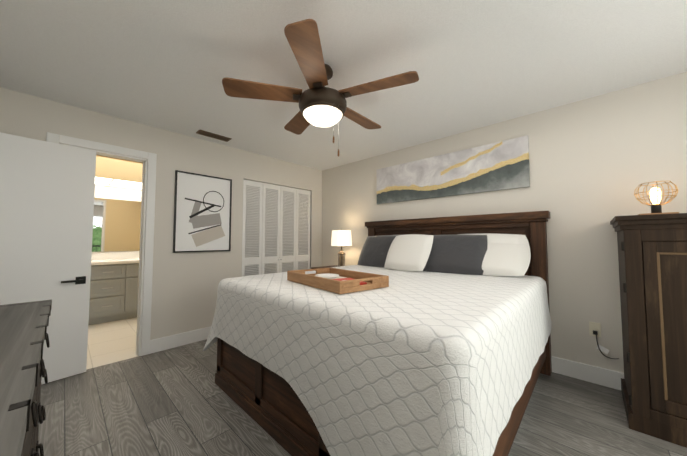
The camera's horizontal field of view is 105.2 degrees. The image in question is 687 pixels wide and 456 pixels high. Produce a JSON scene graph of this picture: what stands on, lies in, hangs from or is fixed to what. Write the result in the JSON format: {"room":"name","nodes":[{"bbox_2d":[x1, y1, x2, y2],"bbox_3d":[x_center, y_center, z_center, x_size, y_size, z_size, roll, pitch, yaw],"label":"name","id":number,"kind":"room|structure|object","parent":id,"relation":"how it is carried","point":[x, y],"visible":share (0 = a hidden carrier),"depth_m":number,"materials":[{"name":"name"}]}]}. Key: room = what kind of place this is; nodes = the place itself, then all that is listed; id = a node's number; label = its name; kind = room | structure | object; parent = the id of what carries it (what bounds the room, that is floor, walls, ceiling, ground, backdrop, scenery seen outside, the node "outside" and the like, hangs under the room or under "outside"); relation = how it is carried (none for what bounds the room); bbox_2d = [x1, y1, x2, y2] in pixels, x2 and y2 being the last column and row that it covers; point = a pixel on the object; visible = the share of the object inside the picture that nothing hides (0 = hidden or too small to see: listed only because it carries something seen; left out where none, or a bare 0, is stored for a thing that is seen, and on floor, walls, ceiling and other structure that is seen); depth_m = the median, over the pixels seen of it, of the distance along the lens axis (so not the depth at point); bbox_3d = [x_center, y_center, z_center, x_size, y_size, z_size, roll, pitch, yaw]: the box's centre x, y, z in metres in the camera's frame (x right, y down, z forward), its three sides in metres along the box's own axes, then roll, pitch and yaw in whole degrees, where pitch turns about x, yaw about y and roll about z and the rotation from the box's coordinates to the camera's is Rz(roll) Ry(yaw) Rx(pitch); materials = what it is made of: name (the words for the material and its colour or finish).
{"room":"bedroom","nodes":[
{"label":"bedroom","id":0,"kind":"room"},
{"bbox_2d":[92,155,142,252],"bbox_3d":[-2.283,0.110,2.780,0.004,2.440,2.270,-3,-4,43],"label":"wall","id":1,"kind":"structure","parent":0,"point":[116,168],"depth_m":2.73,"materials":[{"name":"paint"}]},
{"bbox_2d":[91,252,138,259],"bbox_3d":[-3.789,0.454,4.218,0.025,0.110,2.100,-3,-4,43],"label":"backsplash","id":2,"kind":"structure","parent":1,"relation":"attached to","point":[121,255],"depth_m":4.26,"materials":[{"name":"beige stone"}]},
{"bbox_2d":[92,198,140,251],"bbox_3d":[-3.798,-0.045,4.250,0.007,0.850,2.060,-3,-4,43],"label":"bathroom mirror","id":3,"kind":"object","parent":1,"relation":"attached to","point":[116,225],"visible":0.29,"depth_m":4.31,"materials":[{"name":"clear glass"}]},
{"bbox_2d":[95,177,141,188],"bbox_3d":[-3.554,-0.694,4.051,0.640,0.014,2.020,-3,-4,43],"label":"ceiling light panel","id":4,"kind":"object","parent":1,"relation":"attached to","point":[116,183],"visible":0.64,"depth_m":4.08,"materials":[{"name":"white plastic"}]},
{"bbox_2d":[0,87,321,339],"bbox_3d":[-1.696,0.135,3.312,0.120,2.440,3.944,-3,-4,43],"label":"wall","id":5,"kind":"structure","parent":0,"point":[184,290],"depth_m":3.00,"materials":[{"name":"paint"}]},
{"bbox_2d":[0,132,95,383],"bbox_3d":[-2.587,0.276,2.140,0.150,2.023,0.773,-3,-4,43],"label":"entry door","id":6,"kind":"structure","parent":5,"relation":"in","point":[47,190],"depth_m":2.23,"materials":[{"name":"white painted wood"},{"name":"dark metal"}]},
{"bbox_2d":[46,132,156,355],"bbox_3d":[-2.369,0.248,2.580,0.136,2.145,0.800,-3,-4,43],"label":"door frame","id":7,"kind":"structure","parent":5,"relation":"attached to","point":[146,257],"depth_m":2.77,"materials":[{"name":"white wood"}]},
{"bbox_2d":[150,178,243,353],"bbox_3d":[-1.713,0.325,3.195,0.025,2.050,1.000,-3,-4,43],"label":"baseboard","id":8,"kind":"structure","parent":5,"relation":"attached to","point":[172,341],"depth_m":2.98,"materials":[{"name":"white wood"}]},
{"bbox_2d":[173,170,231,252],"bbox_3d":[-1.700,-0.180,3.214,0.026,0.940,0.643,-3,-4,43],"label":"picture","id":9,"kind":"object","parent":5,"relation":"attached to","point":[202,212],"visible":1,"depth_m":3.19,"materials":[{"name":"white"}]},
{"bbox_2d":[242,179,310,276],"bbox_3d":[-0.975,0.362,4.013,0.056,2.030,1.196,-3,-4,43],"label":"closet doors","id":10,"kind":"structure","parent":5,"relation":"in","point":[276,224],"depth_m":3.96,"materials":[{"name":"white wood"}]},
{"bbox_2d":[0,0,686,170],"bbox_3d":[0.069,-1.203,1.712,4.969,0.080,3.944,-3,-4,43],"label":"ceiling","id":11,"kind":"structure","parent":0,"point":[168,65],"depth_m":1.80,"materials":[{"name":"white paint"}]},
{"bbox_2d":[196,130,231,141],"bbox_3d":[-1.534,-1.091,3.114,0.130,0.009,0.360,-3,-4,43],"label":"ceiling vent","id":12,"kind":"object","parent":11,"relation":"in","point":[213,135],"visible":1,"depth_m":3.10,"materials":[{"name":"brown metal"}]},
{"bbox_2d":[222,19,418,156],"bbox_3d":[-0.122,-0.813,1.903,1.284,0.680,1.238,-3,-4,43],"label":"ceiling fan","id":13,"kind":"object","parent":11,"relation":"hanging from","point":[320,104],"visible":1,"depth_m":1.73,"materials":[{"name":"brown wood"}]},
{"bbox_2d":[38,317,686,455],"bbox_3d":[-0.736,1.339,2.349,7.180,0.062,3.944,-3,-4,43],"label":"floor","id":14,"kind":"structure","parent":0,"point":[176,401],"depth_m":1.81,"materials":[{"name":"wood"}]},
{"bbox_2d":[0,300,51,455],"bbox_3d":[-1.180,0.798,0.647,1.830,0.862,0.559,-3,-4,43],"label":"dresser","id":15,"kind":"object","parent":14,"relation":"on","point":[23,336],"visible":1,"depth_m":0.78,"materials":[{"name":"grey wood"}]},
{"bbox_2d":[88,264,138,324],"bbox_3d":[-3.587,0.964,4.003,0.580,0.850,2.100,-3,-4,43],"label":"bathroom vanity","id":16,"kind":"object","parent":14,"relation":"on","point":[114,288],"depth_m":3.86,"materials":[{"name":"painted wood"},{"name":"stone countertop"}]},
{"bbox_2d":[91,260,138,263],"bbox_3d":[-3.588,0.520,4.026,0.575,0.040,2.100,-3,-4,43],"label":"countertop","id":17,"kind":"structure","parent":16,"relation":"on","point":[92,261],"depth_m":3.92,"materials":[{"name":"white stone"}]},
{"bbox_2d":[311,265,337,268],"bbox_3d":[-0.080,0.989,3.896,0.670,0.790,0.536,-3,-4,43],"label":"nightstand","id":18,"kind":"object","parent":14,"relation":"on","point":[324,267],"visible":0.04,"depth_m":3.97,"materials":[{"name":"brown wood"}]},
{"bbox_2d":[331,229,351,266],"bbox_3d":[-0.028,0.300,3.925,0.313,0.582,0.293,-3,-4,43],"label":"table lamp","id":19,"kind":"object","parent":18,"relation":"on","point":[341,237],"visible":0.96,"depth_m":3.84,"materials":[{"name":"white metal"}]},
{"bbox_2d":[203,211,551,455],"bbox_3d":[0.361,0.576,2.316,2.151,1.465,2.281,-3,-4,43],"label":"bed","id":20,"kind":"object","parent":14,"relation":"on","point":[440,345],"visible":0.98,"depth_m":1.37,"materials":[{"name":"white fabric"}]},
{"bbox_2d":[287,268,388,293],"bbox_3d":[-0.069,0.371,1.944,0.420,0.075,0.700,2,-3,-38],"label":"tray","id":21,"kind":"object","parent":20,"relation":"on","point":[338,281],"visible":1,"depth_m":1.79,"materials":[{"name":"brown wood"}]},
{"bbox_2d":[610,213,686,447],"bbox_3d":[2.411,0.592,1.521,1.147,1.357,0.610,-3,-4,43],"label":"armoire","id":22,"kind":"object","parent":14,"relation":"on","point":[652,254],"visible":1,"depth_m":1.61,"materials":[{"name":"brown wood"}]},
{"bbox_2d":[634,181,678,214],"bbox_3d":[2.168,-0.195,1.823,0.200,0.237,0.200,-3,-4,43],"label":"lamp","id":23,"kind":"object","parent":22,"relation":"on","point":[655,198],"visible":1,"depth_m":1.80,"materials":[{"name":"gold metal"}]},
{"bbox_2d":[322,72,686,372],"bbox_3d":[1.423,0.120,3.001,4.849,2.440,0.120,-3,-4,43],"label":"wall","id":24,"kind":"structure","parent":0,"point":[595,162],"depth_m":2.32,"materials":[{"name":"paint"}]},
{"bbox_2d":[376,135,529,203],"bbox_3d":[1.150,-0.624,3.185,1.817,0.505,0.034,-3,-4,43],"label":"picture","id":25,"kind":"object","parent":24,"relation":"attached to","point":[501,165],"visible":0.98,"depth_m":2.99},
{"bbox_2d":[551,356,623,389],"bbox_3d":[1.333,1.268,2.937,4.729,0.140,0.016,-3,-4,43],"label":"baseboard","id":26,"kind":"structure","parent":24,"relation":"attached to","point":[593,374],"depth_m":2.23,"materials":[{"name":"white wood"}]},
{"bbox_2d":[589,322,600,336],"bbox_3d":[2.115,0.856,2.207,0.072,0.116,0.034,-3,-4,43],"label":"outlet","id":27,"kind":"object","parent":24,"relation":"attached to","point":[594,329],"visible":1,"depth_m":2.21,"materials":[{"name":"beige plastic"}]},
{"bbox_2d":[596,335,618,358],"bbox_3d":[2.164,0.975,2.163,0.144,0.182,0.039,-3,-4,43],"label":"lamp cord","id":28,"kind":"object","parent":27,"relation":"attached to","point":[602,349],"visible":1,"depth_m":2.17,"materials":[{"name":"black plastic"}]}
]}

